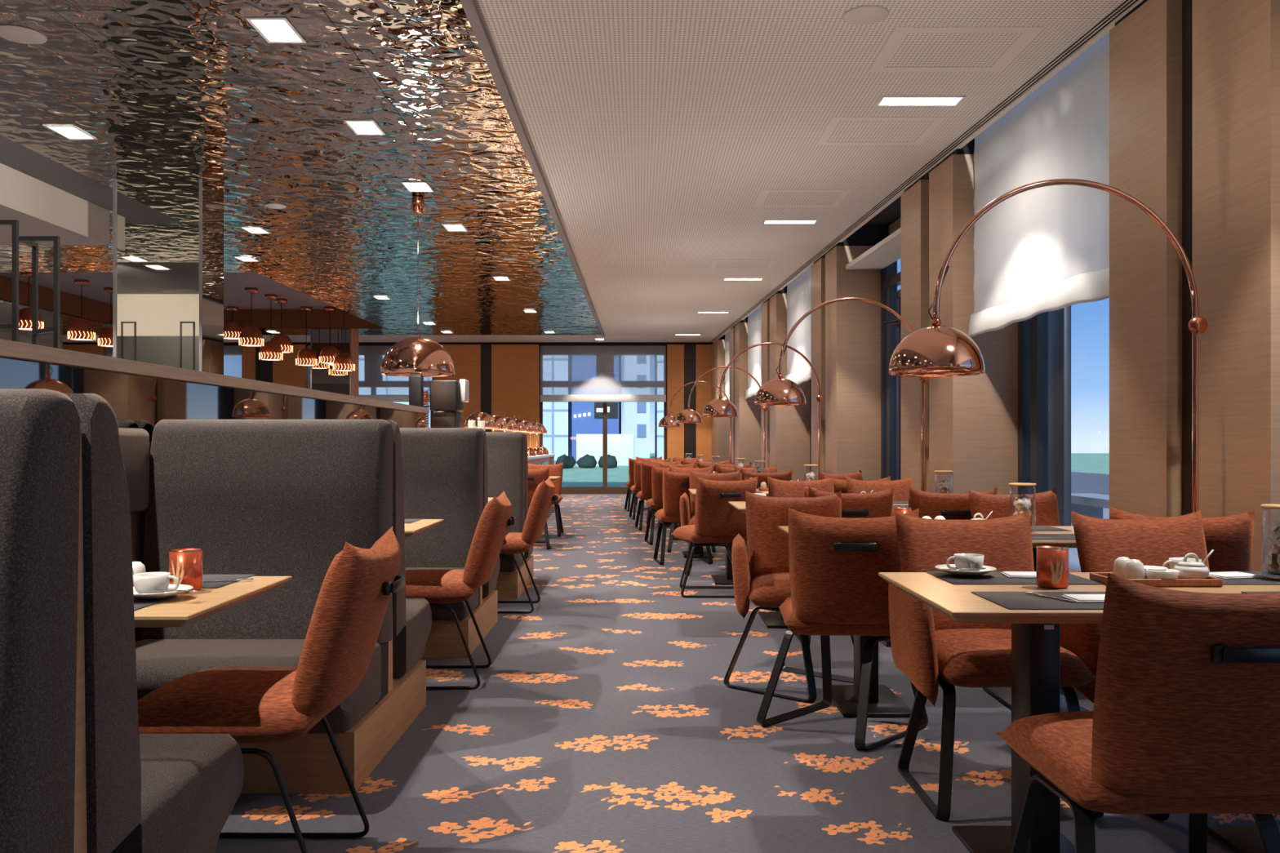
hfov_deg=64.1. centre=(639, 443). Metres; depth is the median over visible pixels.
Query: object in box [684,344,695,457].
trim
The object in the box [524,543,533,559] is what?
seat cushion
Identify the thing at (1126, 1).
trim
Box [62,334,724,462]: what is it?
wall
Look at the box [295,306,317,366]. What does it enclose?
pendant lamp
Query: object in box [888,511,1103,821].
dining chair
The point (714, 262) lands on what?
trim
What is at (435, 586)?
dining chair
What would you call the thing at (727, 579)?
dining table
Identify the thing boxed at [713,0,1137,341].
trim
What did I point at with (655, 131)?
ceiling
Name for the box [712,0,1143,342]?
trim
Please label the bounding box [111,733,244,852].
seat cushion
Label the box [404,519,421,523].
placemat
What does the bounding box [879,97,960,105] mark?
diffuser
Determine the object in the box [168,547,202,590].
votive holder
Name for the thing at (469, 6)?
trim
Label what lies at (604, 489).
window
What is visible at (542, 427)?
heat lamp
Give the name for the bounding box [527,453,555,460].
countertop
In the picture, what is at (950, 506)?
dining chair
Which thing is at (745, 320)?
trim
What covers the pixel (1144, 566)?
sugar bowl
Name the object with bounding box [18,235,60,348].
metal rack
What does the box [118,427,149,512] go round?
pad
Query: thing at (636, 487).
dining chair
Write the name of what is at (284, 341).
pendant lamp
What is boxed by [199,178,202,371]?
trim
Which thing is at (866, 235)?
trim
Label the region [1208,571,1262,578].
paper napkin
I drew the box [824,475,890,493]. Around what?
dining chair
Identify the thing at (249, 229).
diffuser
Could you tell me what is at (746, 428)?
wall
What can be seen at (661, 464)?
dining chair
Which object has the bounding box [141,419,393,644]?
cushion
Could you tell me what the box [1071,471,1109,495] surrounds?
wall
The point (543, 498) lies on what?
dining chair
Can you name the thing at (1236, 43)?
wall
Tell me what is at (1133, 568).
salt shaker
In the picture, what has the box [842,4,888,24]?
ceiling speaker
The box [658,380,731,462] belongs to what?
arc floor lamp
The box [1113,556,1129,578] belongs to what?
salt shaker
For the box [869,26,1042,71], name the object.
trim
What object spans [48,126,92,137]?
diffuser
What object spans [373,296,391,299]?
recessed light
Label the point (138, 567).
salt shaker
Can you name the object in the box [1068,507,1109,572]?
ground
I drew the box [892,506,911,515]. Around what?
votive holder
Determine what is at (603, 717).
floor
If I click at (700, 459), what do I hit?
jar
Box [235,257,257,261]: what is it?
diffuser
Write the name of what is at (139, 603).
placemat
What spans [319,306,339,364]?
pendant lamp
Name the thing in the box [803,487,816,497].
votive holder
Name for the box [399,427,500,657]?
bench
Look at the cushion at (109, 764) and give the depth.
1.82 m
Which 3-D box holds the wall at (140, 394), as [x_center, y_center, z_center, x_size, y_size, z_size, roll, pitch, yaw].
[-1.902,0.422,3.830,0.155,1.446,9.662,0,0,0]
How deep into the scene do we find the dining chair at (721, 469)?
11.42 m
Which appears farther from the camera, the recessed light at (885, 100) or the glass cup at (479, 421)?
the glass cup at (479, 421)
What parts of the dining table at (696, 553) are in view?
foot plate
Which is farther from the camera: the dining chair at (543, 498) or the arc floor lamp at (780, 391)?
the arc floor lamp at (780, 391)
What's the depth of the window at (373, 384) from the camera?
23.06 m
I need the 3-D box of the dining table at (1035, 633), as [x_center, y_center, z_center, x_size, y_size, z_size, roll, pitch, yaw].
[1.440,0.768,2.760,1.420,0.746,0.740,0,0,0]
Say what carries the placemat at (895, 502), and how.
on the dining table at (771, 620)
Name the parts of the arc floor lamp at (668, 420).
lamp shade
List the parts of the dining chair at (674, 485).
sled leg, seat, strap handle, backrest, sled leg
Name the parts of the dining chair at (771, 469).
backrest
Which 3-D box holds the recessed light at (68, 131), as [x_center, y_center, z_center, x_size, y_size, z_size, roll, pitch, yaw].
[-4.160,-2.274,7.470,0.216,0.006,0.336,0,0,0]
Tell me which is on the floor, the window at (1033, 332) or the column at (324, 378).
the column at (324, 378)
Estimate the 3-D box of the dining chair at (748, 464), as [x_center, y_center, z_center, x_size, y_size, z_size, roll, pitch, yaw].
[1.214,0.695,12.885,0.509,0.910,0.661,0,0,-5]
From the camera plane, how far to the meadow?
48.02 m
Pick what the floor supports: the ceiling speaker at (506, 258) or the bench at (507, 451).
the bench at (507, 451)
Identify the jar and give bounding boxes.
[697,454,704,462]
[711,456,719,464]
[736,457,745,467]
[753,460,764,472]
[804,464,817,480]
[934,471,952,493]
[1008,482,1035,531]
[1260,503,1279,578]
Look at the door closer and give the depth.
10.70 m
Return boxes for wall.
[0,331,62,348]
[0,338,429,642]
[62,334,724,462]
[242,346,255,380]
[296,344,307,388]
[711,339,729,463]
[729,322,761,466]
[761,293,809,480]
[811,245,880,480]
[886,217,900,236]
[900,154,1017,494]
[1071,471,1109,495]
[1109,0,1279,571]
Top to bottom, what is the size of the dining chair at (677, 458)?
0.910 m
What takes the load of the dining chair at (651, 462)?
on the floor
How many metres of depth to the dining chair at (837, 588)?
3.82 m
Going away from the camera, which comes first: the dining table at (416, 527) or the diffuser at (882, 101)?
the dining table at (416, 527)
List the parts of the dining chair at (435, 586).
seat, sled leg, sled leg, backrest, strap handle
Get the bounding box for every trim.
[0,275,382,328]
[112,178,116,357]
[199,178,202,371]
[255,346,272,382]
[310,328,311,389]
[349,328,351,395]
[459,0,604,337]
[480,344,491,431]
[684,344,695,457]
[709,259,777,268]
[710,0,1128,342]
[711,0,1133,342]
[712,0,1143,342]
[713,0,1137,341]
[730,316,747,328]
[754,189,851,206]
[763,285,786,303]
[813,225,886,263]
[815,116,946,145]
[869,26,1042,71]
[904,137,974,191]
[1115,0,1147,26]
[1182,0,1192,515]
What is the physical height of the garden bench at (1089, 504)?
0.530 m
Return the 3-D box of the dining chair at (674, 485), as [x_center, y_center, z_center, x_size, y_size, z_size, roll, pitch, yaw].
[0.419,0.695,9.775,0.509,0.910,0.661,0,0,-7]
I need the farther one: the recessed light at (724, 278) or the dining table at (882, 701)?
the recessed light at (724, 278)
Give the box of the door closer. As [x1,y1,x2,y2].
[883,318,900,326]
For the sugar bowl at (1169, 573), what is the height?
0.031 m
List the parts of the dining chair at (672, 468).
sled leg, backrest, sled leg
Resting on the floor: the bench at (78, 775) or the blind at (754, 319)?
the bench at (78, 775)
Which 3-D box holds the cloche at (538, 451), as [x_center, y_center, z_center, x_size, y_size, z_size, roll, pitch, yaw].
[-1.680,0.114,16.610,0.200,0.150,0.198,0,0,0]
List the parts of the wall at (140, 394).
panel, rail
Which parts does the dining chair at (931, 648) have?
armrest, sled leg, backrest, seat, armrest, sled leg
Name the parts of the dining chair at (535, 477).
backrest, sled leg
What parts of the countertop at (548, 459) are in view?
panel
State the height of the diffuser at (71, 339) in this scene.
0.001 m
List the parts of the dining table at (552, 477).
foot plate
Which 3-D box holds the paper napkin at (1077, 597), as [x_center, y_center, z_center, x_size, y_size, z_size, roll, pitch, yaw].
[1.140,0.388,2.560,0.130,0.007,0.100,0,0,0]
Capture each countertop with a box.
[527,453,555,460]
[527,453,555,506]
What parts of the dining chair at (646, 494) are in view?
sled leg, seat, backrest, sled leg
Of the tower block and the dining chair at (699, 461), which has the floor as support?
the dining chair at (699, 461)
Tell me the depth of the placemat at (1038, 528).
4.66 m
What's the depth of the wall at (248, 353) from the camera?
23.00 m
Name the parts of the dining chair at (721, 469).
backrest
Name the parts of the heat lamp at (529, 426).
lamp shade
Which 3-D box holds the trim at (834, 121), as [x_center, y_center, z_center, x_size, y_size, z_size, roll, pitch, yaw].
[1.740,-2.281,7.460,0.800,0.013,0.660,0,0,0]
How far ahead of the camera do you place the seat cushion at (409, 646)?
4.25 m
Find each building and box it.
[391,401,572,462]
[572,401,621,462]
[654,401,663,459]
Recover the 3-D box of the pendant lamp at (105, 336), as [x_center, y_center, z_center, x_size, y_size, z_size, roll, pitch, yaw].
[-9.055,-2.156,17.495,0.404,0.996,0.404,0,0,0]
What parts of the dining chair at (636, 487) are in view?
sled leg, seat, backrest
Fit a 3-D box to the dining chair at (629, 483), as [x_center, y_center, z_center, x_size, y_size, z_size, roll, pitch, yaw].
[0.019,0.695,17.325,0.509,0.910,0.661,0,0,-7]
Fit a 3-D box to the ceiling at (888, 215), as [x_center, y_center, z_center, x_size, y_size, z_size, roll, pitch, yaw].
[2.695,-2.518,10.050,0.689,0.120,26.172,0,0,-3]
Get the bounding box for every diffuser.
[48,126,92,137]
[71,338,93,340]
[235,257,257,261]
[243,227,266,232]
[251,20,301,40]
[347,121,382,133]
[404,182,431,191]
[493,276,508,279]
[724,278,762,279]
[764,220,815,223]
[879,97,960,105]
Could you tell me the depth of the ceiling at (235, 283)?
17.53 m
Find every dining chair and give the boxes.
[137,526,405,852]
[405,490,515,689]
[497,477,558,613]
[528,462,564,537]
[528,466,550,550]
[624,457,657,511]
[629,459,666,519]
[635,456,662,506]
[635,462,677,530]
[640,457,670,513]
[644,465,693,545]
[645,459,680,524]
[653,469,713,565]
[656,462,696,535]
[666,465,715,552]
[671,475,758,597]
[672,457,698,464]
[674,456,700,459]
[680,469,742,575]
[683,459,715,466]
[684,457,713,462]
[697,459,728,464]
[697,462,733,471]
[714,462,751,472]
[716,464,757,544]
[724,490,853,702]
[733,465,777,546]
[742,469,792,488]
[756,507,928,750]
[767,476,834,612]
[794,486,894,647]
[819,470,862,480]
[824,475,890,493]
[845,476,912,501]
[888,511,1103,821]
[908,487,997,519]
[968,488,1079,572]
[996,572,1279,852]
[1071,510,1209,820]
[1109,506,1254,571]
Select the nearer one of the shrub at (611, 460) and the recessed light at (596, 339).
the recessed light at (596, 339)
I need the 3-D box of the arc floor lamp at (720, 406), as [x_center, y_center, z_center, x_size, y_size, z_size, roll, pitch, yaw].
[1.476,-0.013,11.845,1.501,2.316,0.409,0,0,-3]
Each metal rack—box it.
[0,219,18,342]
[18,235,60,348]
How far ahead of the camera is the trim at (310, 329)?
20.29 m
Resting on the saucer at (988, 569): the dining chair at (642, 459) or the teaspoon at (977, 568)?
the teaspoon at (977, 568)
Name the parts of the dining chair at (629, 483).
sled leg, seat, backrest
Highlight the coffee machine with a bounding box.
[429,378,468,427]
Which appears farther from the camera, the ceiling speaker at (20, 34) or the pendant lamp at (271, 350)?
the pendant lamp at (271, 350)
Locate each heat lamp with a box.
[463,407,495,427]
[484,410,507,431]
[491,413,518,431]
[502,415,526,431]
[511,417,534,431]
[523,418,541,448]
[526,420,546,445]
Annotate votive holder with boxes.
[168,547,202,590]
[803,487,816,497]
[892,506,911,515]
[1035,545,1068,588]
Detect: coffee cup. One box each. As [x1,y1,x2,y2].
[133,572,179,594]
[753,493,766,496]
[946,553,984,571]
[1162,557,1201,568]
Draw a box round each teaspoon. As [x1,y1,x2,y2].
[153,589,201,592]
[942,567,986,570]
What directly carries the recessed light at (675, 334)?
in the ceiling at (655, 131)
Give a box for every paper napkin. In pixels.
[1000,571,1036,577]
[1061,594,1105,602]
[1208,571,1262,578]
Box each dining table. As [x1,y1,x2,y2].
[133,576,292,627]
[404,519,444,537]
[534,475,560,542]
[672,523,680,539]
[681,543,714,558]
[688,488,768,584]
[728,501,908,627]
[777,526,1090,716]
[878,572,1279,852]
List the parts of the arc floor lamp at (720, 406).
lamp shade, joint knob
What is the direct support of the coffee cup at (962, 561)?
on the saucer at (988, 569)
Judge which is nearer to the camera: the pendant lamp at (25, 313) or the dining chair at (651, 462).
the dining chair at (651, 462)
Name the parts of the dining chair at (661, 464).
backrest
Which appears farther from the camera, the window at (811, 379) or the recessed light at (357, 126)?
the window at (811, 379)
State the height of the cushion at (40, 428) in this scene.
0.835 m
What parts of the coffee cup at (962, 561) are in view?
handle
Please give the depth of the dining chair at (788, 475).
9.50 m
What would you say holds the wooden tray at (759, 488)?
on the dining table at (727, 579)
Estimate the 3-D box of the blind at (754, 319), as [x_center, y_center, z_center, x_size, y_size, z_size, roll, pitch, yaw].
[2.024,-1.632,17.635,0.057,1.647,2.316,0,0,-3]
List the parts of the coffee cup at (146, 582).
handle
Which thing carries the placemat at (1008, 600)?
on the dining table at (1035, 633)
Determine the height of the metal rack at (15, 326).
2.127 m
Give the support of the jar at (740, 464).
on the dining table at (679, 524)
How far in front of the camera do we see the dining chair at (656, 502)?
11.46 m
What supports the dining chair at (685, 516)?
on the floor
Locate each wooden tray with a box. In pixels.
[758,487,768,491]
[1088,572,1222,586]
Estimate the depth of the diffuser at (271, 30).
5.63 m
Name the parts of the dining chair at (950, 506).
strap handle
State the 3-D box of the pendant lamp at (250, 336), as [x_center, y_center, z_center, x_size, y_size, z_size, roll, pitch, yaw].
[-6.652,-2.161,17.495,0.404,0.986,0.404,0,0,0]
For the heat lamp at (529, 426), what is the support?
on the countertop at (548, 459)
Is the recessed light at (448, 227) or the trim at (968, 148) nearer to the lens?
the trim at (968, 148)
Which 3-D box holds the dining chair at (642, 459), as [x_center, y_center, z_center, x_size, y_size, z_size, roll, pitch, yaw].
[0.254,0.695,16.685,0.610,0.910,0.661,0,0,3]
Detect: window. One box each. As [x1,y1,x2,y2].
[241,346,242,377]
[539,346,666,493]
[809,378,811,470]
[845,227,900,480]
[1017,311,1048,494]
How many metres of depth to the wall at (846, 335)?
11.51 m
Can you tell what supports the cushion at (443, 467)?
on the bench at (445, 469)
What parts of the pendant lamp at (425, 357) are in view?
lamp shade, cord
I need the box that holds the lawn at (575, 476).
[554,453,1109,486]
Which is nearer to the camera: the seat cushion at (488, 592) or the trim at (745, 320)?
the seat cushion at (488, 592)
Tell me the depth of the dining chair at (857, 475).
9.14 m
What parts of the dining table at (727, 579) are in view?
foot plate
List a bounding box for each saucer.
[133,584,193,599]
[934,564,996,576]
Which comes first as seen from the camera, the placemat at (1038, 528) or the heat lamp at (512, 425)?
the placemat at (1038, 528)
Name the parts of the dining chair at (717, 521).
sled leg, sled leg, seat, backrest, strap handle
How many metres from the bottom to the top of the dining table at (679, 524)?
0.746 m
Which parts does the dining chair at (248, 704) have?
seat, sled leg, sled leg, backrest, strap handle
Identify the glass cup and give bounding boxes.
[467,420,475,423]
[477,420,484,423]
[477,426,485,429]
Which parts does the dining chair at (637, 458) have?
backrest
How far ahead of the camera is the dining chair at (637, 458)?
18.77 m
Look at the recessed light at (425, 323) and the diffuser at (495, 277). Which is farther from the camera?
the recessed light at (425, 323)
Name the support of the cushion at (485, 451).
on the bench at (445, 469)
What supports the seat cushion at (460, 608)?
on the bench at (445, 469)
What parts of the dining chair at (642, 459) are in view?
backrest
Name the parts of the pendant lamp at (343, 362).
lamp shade, cord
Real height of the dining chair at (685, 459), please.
0.910 m
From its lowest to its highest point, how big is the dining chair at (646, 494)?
0.910 m
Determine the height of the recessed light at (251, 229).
0.006 m
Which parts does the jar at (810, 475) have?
lid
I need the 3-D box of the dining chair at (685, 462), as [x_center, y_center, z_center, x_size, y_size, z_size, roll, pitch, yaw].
[0.896,0.695,15.495,0.509,0.910,0.661,0,0,3]
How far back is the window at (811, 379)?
15.09 m
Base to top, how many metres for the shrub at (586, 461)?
0.680 m
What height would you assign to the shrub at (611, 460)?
0.667 m
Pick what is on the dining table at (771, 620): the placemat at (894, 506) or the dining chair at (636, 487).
the placemat at (894, 506)
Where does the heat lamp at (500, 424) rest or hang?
on the countertop at (548, 459)
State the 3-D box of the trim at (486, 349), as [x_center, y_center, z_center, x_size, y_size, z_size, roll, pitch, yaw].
[-3.466,-0.540,23.150,0.233,3.370,0.300,0,0,0]
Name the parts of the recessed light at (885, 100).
bulb, bulb, bulb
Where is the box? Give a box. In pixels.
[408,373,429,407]
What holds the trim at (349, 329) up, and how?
attached to the column at (324, 378)
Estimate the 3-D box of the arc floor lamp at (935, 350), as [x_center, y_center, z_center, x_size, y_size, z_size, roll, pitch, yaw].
[1.856,-0.013,4.545,1.501,2.316,0.409,0,0,-3]
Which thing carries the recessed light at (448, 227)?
in the ceiling at (166, 89)
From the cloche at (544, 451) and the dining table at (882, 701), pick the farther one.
the cloche at (544, 451)
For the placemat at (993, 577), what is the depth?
2.94 m
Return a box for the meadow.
[1071,462,1109,473]
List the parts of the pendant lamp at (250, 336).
lamp shade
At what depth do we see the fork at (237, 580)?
2.90 m
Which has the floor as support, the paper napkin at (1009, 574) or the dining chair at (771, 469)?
the dining chair at (771, 469)
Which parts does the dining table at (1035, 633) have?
foot plate, maker plate, foot plate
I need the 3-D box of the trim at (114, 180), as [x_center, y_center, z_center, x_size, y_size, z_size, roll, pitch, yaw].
[-4.520,-0.566,8.794,0.024,3.421,0.012,0,0,0]
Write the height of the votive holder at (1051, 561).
0.108 m
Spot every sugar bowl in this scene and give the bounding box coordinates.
[1143,565,1168,578]
[1145,568,1180,578]
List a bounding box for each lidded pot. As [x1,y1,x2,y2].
[970,511,992,519]
[1173,549,1213,578]
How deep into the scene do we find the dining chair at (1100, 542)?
3.61 m
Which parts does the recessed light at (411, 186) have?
bulb, bulb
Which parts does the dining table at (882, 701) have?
foot plate, foot plate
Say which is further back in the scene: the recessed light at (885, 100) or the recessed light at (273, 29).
the recessed light at (885, 100)
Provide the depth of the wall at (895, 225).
11.37 m
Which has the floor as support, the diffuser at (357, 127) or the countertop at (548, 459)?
the countertop at (548, 459)
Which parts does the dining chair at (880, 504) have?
sled leg, backrest, strap handle, sled leg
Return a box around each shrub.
[555,453,576,468]
[576,453,596,467]
[598,454,617,468]
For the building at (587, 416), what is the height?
10.650 m
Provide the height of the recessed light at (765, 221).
0.006 m
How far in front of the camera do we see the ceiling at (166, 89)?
7.78 m
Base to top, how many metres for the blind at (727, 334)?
1.647 m
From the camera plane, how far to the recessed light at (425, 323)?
19.41 m
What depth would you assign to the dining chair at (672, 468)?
11.20 m
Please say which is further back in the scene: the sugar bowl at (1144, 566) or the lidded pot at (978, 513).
the lidded pot at (978, 513)
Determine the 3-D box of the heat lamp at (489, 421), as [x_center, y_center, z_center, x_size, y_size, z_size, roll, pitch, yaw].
[-1.840,-0.111,11.750,0.361,0.600,0.361,0,0,45]
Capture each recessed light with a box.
[42,124,97,139]
[232,256,259,261]
[240,226,271,233]
[245,17,306,43]
[343,120,386,134]
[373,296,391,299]
[400,182,433,191]
[422,322,436,324]
[441,224,467,231]
[492,276,511,280]
[523,310,537,312]
[594,337,604,340]
[674,333,701,335]
[697,311,728,313]
[722,277,764,280]
[762,219,818,224]
[875,95,965,106]
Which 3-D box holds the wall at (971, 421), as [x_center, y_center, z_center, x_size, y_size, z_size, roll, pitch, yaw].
[2.651,-0.540,8.510,0.559,3.370,1.331,0,0,-3]
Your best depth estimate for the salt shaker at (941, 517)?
4.54 m
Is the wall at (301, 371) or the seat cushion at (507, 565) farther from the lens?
the wall at (301, 371)
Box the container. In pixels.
[576,434,634,466]
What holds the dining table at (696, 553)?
on the floor
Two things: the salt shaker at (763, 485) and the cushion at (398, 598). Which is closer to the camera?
the cushion at (398, 598)
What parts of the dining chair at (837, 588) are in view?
sled leg, seat, backrest, strap handle, sled leg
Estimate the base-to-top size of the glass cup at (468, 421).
0.055 m
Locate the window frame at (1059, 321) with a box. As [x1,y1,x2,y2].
[1048,305,1071,526]
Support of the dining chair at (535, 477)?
on the floor
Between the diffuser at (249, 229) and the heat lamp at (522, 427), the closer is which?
the diffuser at (249, 229)
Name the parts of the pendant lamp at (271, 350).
lamp shade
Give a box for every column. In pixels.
[116,178,223,374]
[311,328,359,396]
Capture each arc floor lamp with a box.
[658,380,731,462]
[675,365,767,467]
[702,342,823,479]
[754,297,929,491]
[888,178,1208,512]
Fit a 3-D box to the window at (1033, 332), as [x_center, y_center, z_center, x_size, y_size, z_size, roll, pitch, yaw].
[3.008,-0.505,6.685,0.080,3.300,2.358,0,0,-3]
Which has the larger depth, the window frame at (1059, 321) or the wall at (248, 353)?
the wall at (248, 353)
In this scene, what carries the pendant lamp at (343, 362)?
hanging from the ceiling at (235, 283)
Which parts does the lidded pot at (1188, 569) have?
lid, spoon handle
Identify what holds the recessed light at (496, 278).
in the ceiling at (166, 89)
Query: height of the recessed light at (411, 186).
0.006 m
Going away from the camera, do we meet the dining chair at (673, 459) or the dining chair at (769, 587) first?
the dining chair at (769, 587)
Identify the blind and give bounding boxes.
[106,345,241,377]
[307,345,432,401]
[540,345,666,401]
[723,330,729,400]
[745,305,761,399]
[784,266,811,385]
[968,31,1109,337]
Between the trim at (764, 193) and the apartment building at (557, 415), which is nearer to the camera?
the trim at (764, 193)
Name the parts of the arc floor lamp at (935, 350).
lamp shade, joint knob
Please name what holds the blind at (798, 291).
hanging from the ceiling at (888, 215)
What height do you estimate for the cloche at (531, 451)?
0.150 m
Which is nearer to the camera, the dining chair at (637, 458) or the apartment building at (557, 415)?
the dining chair at (637, 458)
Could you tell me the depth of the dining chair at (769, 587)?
5.03 m
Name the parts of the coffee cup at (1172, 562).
handle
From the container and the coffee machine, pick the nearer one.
the coffee machine
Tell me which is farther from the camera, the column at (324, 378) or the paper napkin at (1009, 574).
the column at (324, 378)
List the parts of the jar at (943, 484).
lid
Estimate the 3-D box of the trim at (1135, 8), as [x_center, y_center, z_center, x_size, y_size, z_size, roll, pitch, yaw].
[2.859,-2.354,4.860,0.529,0.248,1.330,0,0,-3]
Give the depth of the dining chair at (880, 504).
5.61 m
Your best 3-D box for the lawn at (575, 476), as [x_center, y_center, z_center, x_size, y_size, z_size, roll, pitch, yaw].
[-10.000,1.165,71.700,140.000,0.001,96.600,0,0,0]
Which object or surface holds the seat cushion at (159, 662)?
on the bench at (258, 497)
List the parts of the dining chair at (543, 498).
sled leg, seat, sled leg, backrest, strap handle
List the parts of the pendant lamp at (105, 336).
lamp shade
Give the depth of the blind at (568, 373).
23.06 m
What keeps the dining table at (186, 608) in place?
on the floor
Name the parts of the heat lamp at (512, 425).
lamp shade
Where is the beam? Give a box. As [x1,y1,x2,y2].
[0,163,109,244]
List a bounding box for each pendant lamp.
[18,271,44,330]
[67,279,95,341]
[97,287,112,347]
[223,306,242,339]
[238,287,263,346]
[258,293,283,360]
[271,298,293,353]
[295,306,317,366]
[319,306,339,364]
[333,311,355,371]
[380,195,454,377]
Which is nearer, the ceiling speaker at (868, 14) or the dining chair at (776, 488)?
the ceiling speaker at (868, 14)
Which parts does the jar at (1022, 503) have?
lid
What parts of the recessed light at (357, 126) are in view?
bulb, bulb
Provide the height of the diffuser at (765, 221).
0.002 m
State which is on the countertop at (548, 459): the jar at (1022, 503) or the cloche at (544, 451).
the cloche at (544, 451)
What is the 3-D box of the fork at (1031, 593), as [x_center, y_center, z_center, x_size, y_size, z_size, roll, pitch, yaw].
[1.040,0.389,2.588,0.020,0.004,0.164,0,0,-20]
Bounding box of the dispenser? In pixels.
[423,391,427,427]
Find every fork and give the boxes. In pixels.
[202,577,253,582]
[1025,591,1075,602]
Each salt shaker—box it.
[132,561,146,573]
[760,481,766,488]
[921,515,932,519]
[934,515,945,519]
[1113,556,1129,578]
[1123,559,1144,578]
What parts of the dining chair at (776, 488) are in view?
backrest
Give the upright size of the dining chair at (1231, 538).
0.910 m
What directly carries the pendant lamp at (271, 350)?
hanging from the ceiling at (235, 283)
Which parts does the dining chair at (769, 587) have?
armrest, seat, sled leg, backrest, sled leg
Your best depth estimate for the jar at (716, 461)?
14.25 m
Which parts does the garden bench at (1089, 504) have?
leg, seat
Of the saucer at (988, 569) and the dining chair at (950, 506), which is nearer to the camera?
the saucer at (988, 569)
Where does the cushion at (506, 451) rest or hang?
on the bench at (507, 451)
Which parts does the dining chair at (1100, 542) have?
backrest, sled leg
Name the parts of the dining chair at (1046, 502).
backrest, seat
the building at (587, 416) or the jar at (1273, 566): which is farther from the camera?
the building at (587, 416)
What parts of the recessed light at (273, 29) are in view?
bulb, bulb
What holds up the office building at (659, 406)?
on the lawn at (575, 476)
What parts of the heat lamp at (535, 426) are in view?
lamp shade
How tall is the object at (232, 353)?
1.340 m
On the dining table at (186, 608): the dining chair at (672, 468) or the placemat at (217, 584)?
the placemat at (217, 584)
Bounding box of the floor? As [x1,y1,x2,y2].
[214,493,1279,852]
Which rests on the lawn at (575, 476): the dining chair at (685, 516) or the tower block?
the tower block
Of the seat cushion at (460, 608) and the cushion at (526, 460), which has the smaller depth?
the seat cushion at (460, 608)
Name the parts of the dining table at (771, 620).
foot plate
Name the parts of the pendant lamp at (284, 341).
cord, lamp shade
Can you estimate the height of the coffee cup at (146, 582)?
0.053 m
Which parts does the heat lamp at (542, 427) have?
lamp shade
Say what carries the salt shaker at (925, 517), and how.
on the wooden tray
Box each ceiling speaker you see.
[0,24,47,44]
[263,203,285,208]
[502,257,517,260]
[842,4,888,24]
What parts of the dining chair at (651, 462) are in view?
sled leg, backrest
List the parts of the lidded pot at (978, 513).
lid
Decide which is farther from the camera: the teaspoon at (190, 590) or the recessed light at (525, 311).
the recessed light at (525, 311)
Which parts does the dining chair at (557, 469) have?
backrest, seat, sled leg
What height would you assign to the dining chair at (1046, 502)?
0.910 m
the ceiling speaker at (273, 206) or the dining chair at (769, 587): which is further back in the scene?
the ceiling speaker at (273, 206)
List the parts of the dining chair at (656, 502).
sled leg, seat, backrest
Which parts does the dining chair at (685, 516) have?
armrest, sled leg, seat, backrest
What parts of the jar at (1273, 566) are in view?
lid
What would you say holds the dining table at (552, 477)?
on the floor
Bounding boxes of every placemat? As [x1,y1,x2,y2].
[133,595,177,610]
[202,574,255,588]
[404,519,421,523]
[893,501,908,503]
[893,505,908,507]
[925,571,1103,584]
[970,591,1105,609]
[1031,525,1071,531]
[1031,533,1075,540]
[1209,571,1279,584]
[1240,591,1279,593]
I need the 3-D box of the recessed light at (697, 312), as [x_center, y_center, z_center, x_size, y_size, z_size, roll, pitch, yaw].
[1.270,-2.274,17.750,0.550,0.006,0.190,0,0,0]
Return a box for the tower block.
[624,401,649,459]
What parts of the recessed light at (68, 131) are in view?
bulb, bulb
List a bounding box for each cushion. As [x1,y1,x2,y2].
[0,388,79,852]
[64,393,141,852]
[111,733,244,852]
[135,639,381,733]
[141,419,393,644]
[386,420,405,636]
[392,598,431,679]
[399,427,483,567]
[404,567,478,620]
[480,428,488,509]
[482,555,500,598]
[485,431,525,533]
[499,553,522,572]
[521,431,528,519]
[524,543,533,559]
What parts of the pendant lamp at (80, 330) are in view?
lamp shade, cord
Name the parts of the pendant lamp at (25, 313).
cord, lamp shade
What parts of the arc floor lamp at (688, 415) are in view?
lamp shade, joint knob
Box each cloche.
[527,445,536,456]
[533,445,542,454]
[539,445,548,454]
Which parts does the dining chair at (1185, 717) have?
sled leg, seat, backrest, sled leg, strap handle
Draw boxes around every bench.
[0,388,244,852]
[135,419,431,793]
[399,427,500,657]
[485,431,533,599]
[1071,493,1109,526]
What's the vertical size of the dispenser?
0.720 m
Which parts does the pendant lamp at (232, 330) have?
lamp shade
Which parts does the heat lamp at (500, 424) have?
lamp shade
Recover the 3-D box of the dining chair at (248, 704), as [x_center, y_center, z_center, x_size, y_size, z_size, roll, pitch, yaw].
[-0.975,0.692,2.740,0.661,0.904,0.490,0,0,0]
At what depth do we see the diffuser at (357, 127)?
7.36 m
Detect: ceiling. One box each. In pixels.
[0,0,601,335]
[0,134,112,210]
[0,271,339,309]
[26,0,1138,342]
[863,196,900,226]
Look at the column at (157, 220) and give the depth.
8.80 m
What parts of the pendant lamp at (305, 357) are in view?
lamp shade, cord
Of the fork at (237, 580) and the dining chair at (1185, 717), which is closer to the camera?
the dining chair at (1185, 717)
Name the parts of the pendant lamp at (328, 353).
lamp shade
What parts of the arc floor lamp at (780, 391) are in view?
lamp shade, joint knob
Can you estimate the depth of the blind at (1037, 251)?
6.59 m

